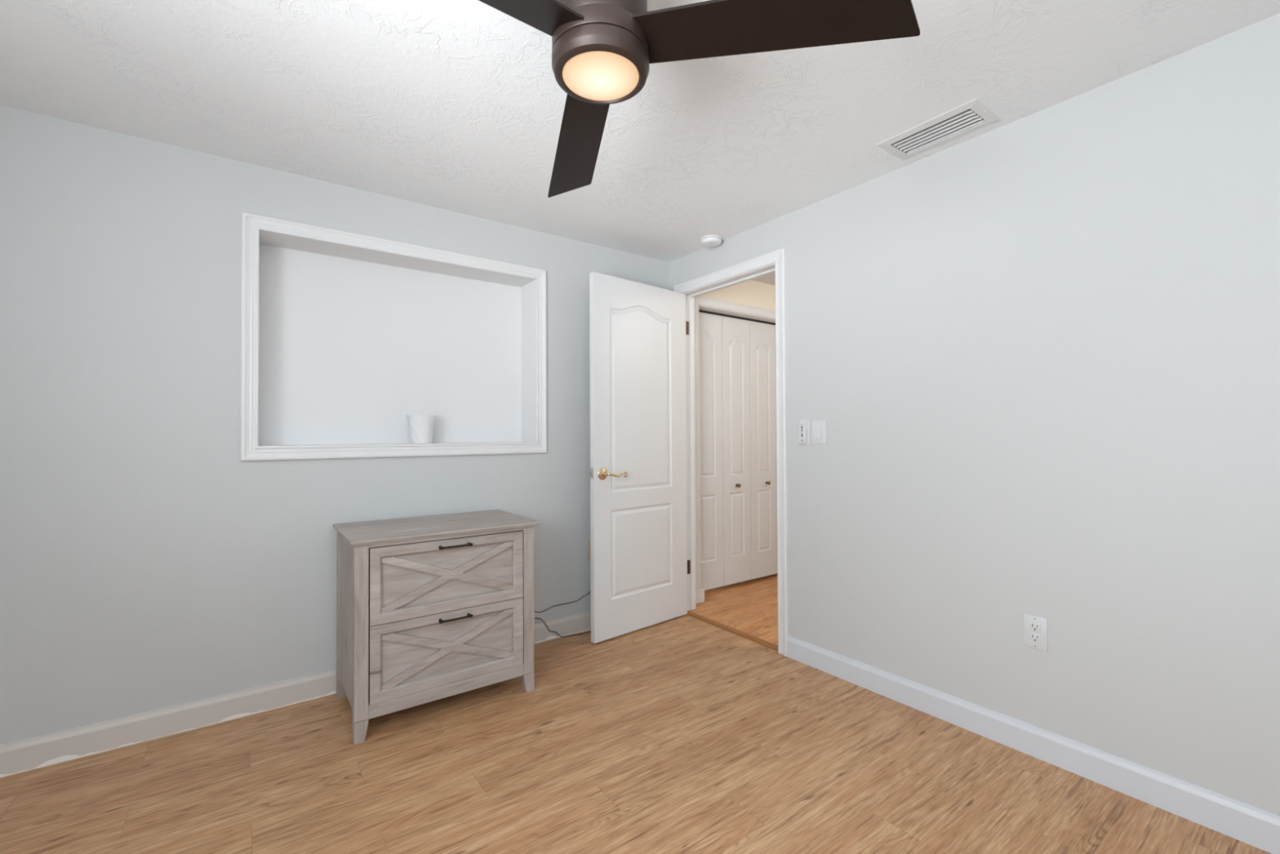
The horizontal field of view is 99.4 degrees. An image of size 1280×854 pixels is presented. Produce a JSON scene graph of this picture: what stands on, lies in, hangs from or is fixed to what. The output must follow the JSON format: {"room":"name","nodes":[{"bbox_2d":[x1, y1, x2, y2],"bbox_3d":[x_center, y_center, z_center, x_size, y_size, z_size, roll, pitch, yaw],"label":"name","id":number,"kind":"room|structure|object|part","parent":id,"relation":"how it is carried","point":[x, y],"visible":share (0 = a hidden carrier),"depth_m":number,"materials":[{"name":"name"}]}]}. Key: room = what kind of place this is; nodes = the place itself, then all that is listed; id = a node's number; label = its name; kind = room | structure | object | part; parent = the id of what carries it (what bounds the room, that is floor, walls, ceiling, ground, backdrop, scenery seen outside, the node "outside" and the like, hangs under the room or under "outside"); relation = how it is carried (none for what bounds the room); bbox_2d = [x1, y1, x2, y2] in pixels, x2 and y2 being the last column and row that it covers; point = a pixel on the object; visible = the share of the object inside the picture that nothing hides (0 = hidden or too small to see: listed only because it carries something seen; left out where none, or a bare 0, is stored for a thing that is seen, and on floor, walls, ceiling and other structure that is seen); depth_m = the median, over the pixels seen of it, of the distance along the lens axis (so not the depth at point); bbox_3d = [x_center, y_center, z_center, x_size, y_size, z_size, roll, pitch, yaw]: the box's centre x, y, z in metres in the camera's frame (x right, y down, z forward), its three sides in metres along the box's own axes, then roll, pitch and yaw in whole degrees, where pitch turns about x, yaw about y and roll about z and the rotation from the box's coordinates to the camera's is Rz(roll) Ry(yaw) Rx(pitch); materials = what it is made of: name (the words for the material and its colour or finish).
{"room":"bedroom","nodes":[
{"label":"bedroom","id":0,"kind":"room"},
{"bbox_2d":[0,105,775,744],"bbox_3d":[-0.543,0.053,3.084,5.000,2.400,0.115,0,-1,-36],"label":"wall","id":1,"kind":"structure","parent":0,"point":[145,566],"depth_m":2.12,"materials":[{"name":"grey paint"}]},
{"bbox_2d":[0,610,591,777],"bbox_3d":[-1.123,1.137,2.600,3.300,0.104,0.015,0,-1,-36],"label":"baseboard","id":2,"kind":"structure","parent":1,"relation":"attached to","point":[37,752],"depth_m":2.10,"materials":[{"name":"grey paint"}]},
{"bbox_2d":[240,211,546,461],"bbox_3d":[-1.087,-0.372,2.650,1.388,1.032,0.018,0,-1,-36],"label":"frame","id":3,"kind":"object","parent":1,"relation":"attached to","point":[251,224],"depth_m":2.47,"materials":[{"name":"white wood"}]},
{"bbox_2d":[257,230,536,445],"bbox_3d":[-1.155,-0.371,2.742,1.290,0.934,0.212,0,-1,-36],"label":"wall niche","id":4,"kind":"object","parent":1,"relation":"attached to","point":[353,342],"visible":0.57,"depth_m":2.75,"materials":[{"name":"white paint"}]},
{"bbox_2d":[406,414,435,443],"bbox_3d":[-1.108,0.011,2.753,0.137,0.145,0.137,0,-1,-36],"label":"cup","id":5,"kind":"object","parent":4,"relation":"in","point":[421,427],"visible":0.94,"depth_m":2.70,"materials":[{"name":"white ceramic"}]},
{"bbox_2d":[533,591,591,613],"bbox_3d":[-0.546,0.883,3.009,0.712,0.289,0.024,0,-1,-36],"label":"power cord","id":6,"kind":"object","parent":1,"relation":"attached to","point":[590,591],"visible":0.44,"depth_m":3.08,"materials":[{"name":"grey rubber"}]},
{"bbox_2d":[587,540,590,560],"bbox_3d":[-0.280,0.733,3.225,0.072,0.118,0.008,0,-1,-36],"label":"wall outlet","id":7,"kind":"object","parent":1,"relation":"attached to","point":[588,541],"visible":0.1,"depth_m":3.21,"materials":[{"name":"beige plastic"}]},
{"bbox_2d":[695,587,704,604],"bbox_3d":[0.377,1.137,3.636,0.141,0.093,0.012,0,-1,-36],"label":"baseboard","id":8,"kind":"structure","parent":1,"relation":"attached to","point":[700,593],"depth_m":3.65,"materials":[{"name":"white wood"}]},
{"bbox_2d":[693,296,775,589],"bbox_3d":[0.869,0.148,4.101,1.352,2.079,0.132,0,-1,-36],"label":"door frame","id":9,"kind":"structure","parent":1,"relation":"attached to","point":[700,303],"depth_m":3.69,"materials":[{"name":"white wood"}]},
{"bbox_2d":[698,310,775,324],"bbox_3d":[0.834,-0.820,4.155,1.220,0.012,0.024,0,-1,-36],"label":"track","id":10,"kind":"object","parent":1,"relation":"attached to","point":[700,311],"visible":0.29,"depth_m":4.06,"materials":[{"name":"black"}]},
{"bbox_2d":[698,311,751,590],"bbox_3d":[0.606,0.170,3.973,0.588,1.978,0.060,0,-1,-36],"label":"door","id":11,"kind":"structure","parent":10,"relation":"hanging from","point":[725,481],"depth_m":3.98,"materials":[{"name":"white wood"}]},
{"bbox_3d":[0.478,0.170,3.898,0.293,1.978,0.030,0,-1,-36],"label":"panel","id":12,"kind":"part","parent":11,"relation":"part of","materials":[{"name":"white wood"}]},
{"bbox_3d":[0.716,0.171,4.072,0.292,1.978,0.030,0,-1,-36],"label":"panel","id":13,"kind":"part","parent":11,"relation":"part of","materials":[{"name":"white wood"}]},
{"bbox_2d":[749,320,777,579],"bbox_3d":[1.083,0.172,4.321,0.588,1.978,0.060,0,-1,-36],"label":"door","id":14,"kind":"structure","parent":10,"relation":"hanging from","point":[762,335],"depth_m":4.23,"materials":[{"name":"white wood"}]},
{"bbox_3d":[1.194,0.173,4.420,0.292,1.978,0.030,0,-1,-36],"label":"panel","id":15,"kind":"part","parent":14,"relation":"part of","materials":[{"name":"white wood"}]},
{"bbox_2d":[0,573,1271,853],"bbox_3d":[0.477,1.194,1.696,5.020,0.072,3.960,0,-1,-36],"label":"floor","id":16,"kind":"structure","parent":0,"point":[684,734],"depth_m":1.81,"materials":[{"name":"brown wood"}]},
{"bbox_2d":[333,509,540,744],"bbox_3d":[-0.902,0.807,2.422,0.765,0.757,0.511,0,-1,-36],"label":"file cabinet","id":17,"kind":"object","parent":16,"relation":"on","point":[429,608],"visible":1,"depth_m":2.23,"materials":[{"name":"grey wood"}]},
{"bbox_3d":[-1.313,0.778,2.404,0.049,0.658,0.045,0,-1,-36],"label":"leg","id":18,"kind":"part","parent":17,"relation":"part of","materials":[{"name":"grey wood"}]},
{"bbox_3d":[-1.191,0.774,2.225,0.016,0.656,0.389,0,-1,-36],"label":"panel","id":19,"kind":"part","parent":17,"relation":"part of","materials":[{"name":"grey wood"}]},
{"bbox_3d":[-1.058,0.773,2.054,0.049,0.658,0.045,0,-1,-36],"label":"leg","id":20,"kind":"part","parent":17,"relation":"part of","materials":[{"name":"grey wood"}]},
{"bbox_3d":[-0.782,0.452,2.252,0.628,0.014,0.027,0,-1,-36],"label":"rail","id":21,"kind":"part","parent":17,"relation":"part of","materials":[{"name":"grey wood"}]},
{"bbox_3d":[-0.777,0.906,2.243,0.620,0.294,0.023,0,-1,-36],"label":"drawer","id":22,"kind":"part","parent":17,"relation":"part of","materials":[{"name":"grey wood"}]},
{"bbox_3d":[-0.778,1.079,2.242,0.628,0.052,0.023,0,-1,-36],"label":"rail","id":23,"kind":"part","parent":17,"relation":"part of","materials":[{"name":"grey wood"}]},
{"bbox_3d":[-0.778,0.610,2.247,0.620,0.294,0.023,0,-1,-36],"label":"drawer","id":24,"kind":"part","parent":17,"relation":"part of","materials":[{"name":"grey wood"}]},
{"bbox_3d":[-0.757,0.785,2.229,0.137,0.014,0.028,0,-1,-36],"label":"handle","id":25,"kind":"part","parent":17,"relation":"part of","materials":[{"name":"brown metal"}]},
{"bbox_3d":[-0.759,0.490,2.233,0.137,0.014,0.028,0,-1,-36],"label":"handle","id":26,"kind":"part","parent":17,"relation":"part of","materials":[{"name":"brown metal"}]},
{"bbox_3d":[-0.510,0.775,2.452,0.049,0.658,0.045,0,-1,-36],"label":"leg","id":27,"kind":"part","parent":17,"relation":"part of","materials":[{"name":"grey wood"}]},
{"bbox_2d":[533,617,591,636],"bbox_3d":[-0.513,1.108,3.020,0.781,0.166,0.026,0,-1,-34],"label":"power cord","id":28,"kind":"object","parent":16,"relation":"on","point":[534,618],"visible":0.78,"depth_m":3.07,"materials":[{"name":"grey rubber"}]},
{"bbox_2d":[686,610,777,650],"bbox_3d":[0.524,1.192,3.179,0.036,0.035,0.760,0,-1,-36],"label":"threshold","id":29,"kind":"object","parent":16,"relation":"on","point":[764,642],"visible":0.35,"depth_m":3.13,"materials":[{"name":"brown wood"}]},
{"bbox_2d":[0,0,1279,285],"bbox_3d":[0.466,-1.145,1.726,5.020,0.050,3.960,0,-1,-36],"label":"ceiling","id":30,"kind":"structure","parent":0,"point":[458,106],"depth_m":1.81,"materials":[{"name":"white paint"}]},
{"bbox_2d":[478,0,919,197],"bbox_3d":[-0.195,-0.940,1.185,1.080,0.366,1.131,0,-1,-36],"label":"ceiling fan","id":31,"kind":"object","parent":30,"relation":"hanging from","point":[602,51],"visible":1,"depth_m":1.11,"materials":[{"name":"brown wood"}]},
{"bbox_3d":[-0.346,-0.810,0.949,0.135,0.076,0.586,-1,-1,45],"label":"blade","id":32,"kind":"part","parent":31,"relation":"part of","materials":[{"name":"black wood"}]},
{"bbox_3d":[-0.165,-0.803,1.537,0.135,0.076,0.586,0,-1,-15],"label":"blade","id":33,"kind":"part","parent":31,"relation":"part of","materials":[{"name":"black wood"}]},
{"bbox_3d":[0.253,-0.811,1.086,0.586,0.076,0.135,0,-1,15],"label":"blade","id":34,"kind":"part","parent":31,"relation":"part of","materials":[{"name":"black wood"}]},
{"bbox_2d":[700,235,722,247],"bbox_3d":[0.416,-1.080,3.172,0.126,0.040,0.126,0,-1,-36],"label":"smoke detector","id":35,"kind":"object","parent":30,"relation":"attached to","point":[708,241],"visible":1,"depth_m":3.13,"materials":[{"name":"white plastic"}]},
{"bbox_2d":[875,97,1003,160],"bbox_3d":[1.125,-1.180,2.061,0.212,0.136,0.369,0,-1,-36],"label":"ceiling vent","id":36,"kind":"object","parent":30,"relation":"in","point":[973,115],"visible":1,"depth_m":2.05,"materials":[{"name":"white metal"}]},
{"bbox_2d":[669,13,1279,815],"bbox_3d":[1.313,0.032,2.151,0.100,2.400,3.680,0,-1,-36],"label":"wall","id":37,"kind":"structure","parent":0,"point":[1038,353],"depth_m":1.86,"materials":[{"name":"grey paint"}]},
{"bbox_2d":[589,271,687,643],"bbox_3d":[0.013,0.165,3.224,0.755,2.034,0.152,0,-1,-41],"label":"door","id":38,"kind":"structure","parent":37,"relation":"in","point":[638,521],"depth_m":3.18,"materials":[{"name":"white wood"}]},
{"bbox_3d":[-0.263,0.255,2.985,0.003,0.058,0.024,0,-1,-41],"label":"latch plate","id":39,"kind":"part","parent":38,"relation":"part of","materials":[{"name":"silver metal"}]},
{"bbox_3d":[-0.199,0.259,3.000,0.067,0.067,0.026,0,-1,-41],"label":"handle","id":40,"kind":"part","parent":38,"relation":"part of","materials":[{"name":"gold metal"}]},
{"bbox_3d":[-0.132,0.267,3.021,0.148,0.034,0.044,0,-1,-41],"label":"lever","id":41,"kind":"part","parent":38,"relation":"part of","materials":[{"name":"gold metal"}]},
{"bbox_2d":[674,248,788,656],"bbox_3d":[0.534,0.131,3.204,0.118,2.116,0.894,0,-1,-36],"label":"door frame","id":42,"kind":"structure","parent":37,"relation":"attached to","point":[777,257],"depth_m":2.92,"materials":[{"name":"white wood"}]},
{"bbox_2d":[797,419,810,444],"bbox_3d":[0.820,0.028,2.727,0.019,0.124,0.072,0,-1,-36],"label":"remote","id":43,"kind":"object","parent":37,"relation":"attached to","point":[803,426],"visible":1,"depth_m":2.71,"materials":[{"name":"white plastic"}]},
{"bbox_2d":[812,420,826,444],"bbox_3d":[0.876,0.027,2.655,0.012,0.116,0.082,0,-1,-36],"label":"light switch","id":44,"kind":"object","parent":37,"relation":"attached to","point":[819,427],"visible":1,"depth_m":2.65,"materials":[{"name":"white plastic"}]},
{"bbox_2d":[786,635,1279,853],"bbox_3d":[1.530,1.113,1.750,0.014,0.104,2.604,0,-1,-36],"label":"baseboard","id":45,"kind":"structure","parent":37,"relation":"attached to","point":[1255,826],"depth_m":1.84,"materials":[{"name":"white paint"}]},
{"bbox_2d":[1023,613,1047,651],"bbox_3d":[1.405,0.730,1.929,0.008,0.116,0.071,0,-1,-36],"label":"wall outlet","id":46,"kind":"object","parent":37,"relation":"attached to","point":[1035,628],"visible":1,"depth_m":1.93,"materials":[{"name":"white plastic"}]},
{"bbox_2d":[1029,631,1040,644],"bbox_3d":[1.403,0.749,1.927,0.003,0.033,0.033,0,-1,-36],"label":"socket","id":47,"kind":"object","parent":46,"relation":"attached to","point":[1034,637],"depth_m":1.93,"materials":[{"name":"grey plastic"}]},
{"bbox_2d":[1029,621,1040,632],"bbox_3d":[1.403,0.711,1.928,0.003,0.033,0.033,0,-1,-36],"label":"socket","id":48,"kind":"object","parent":46,"relation":"attached to","point":[1034,626],"depth_m":1.93,"materials":[{"name":"grey plastic"}]}
]}

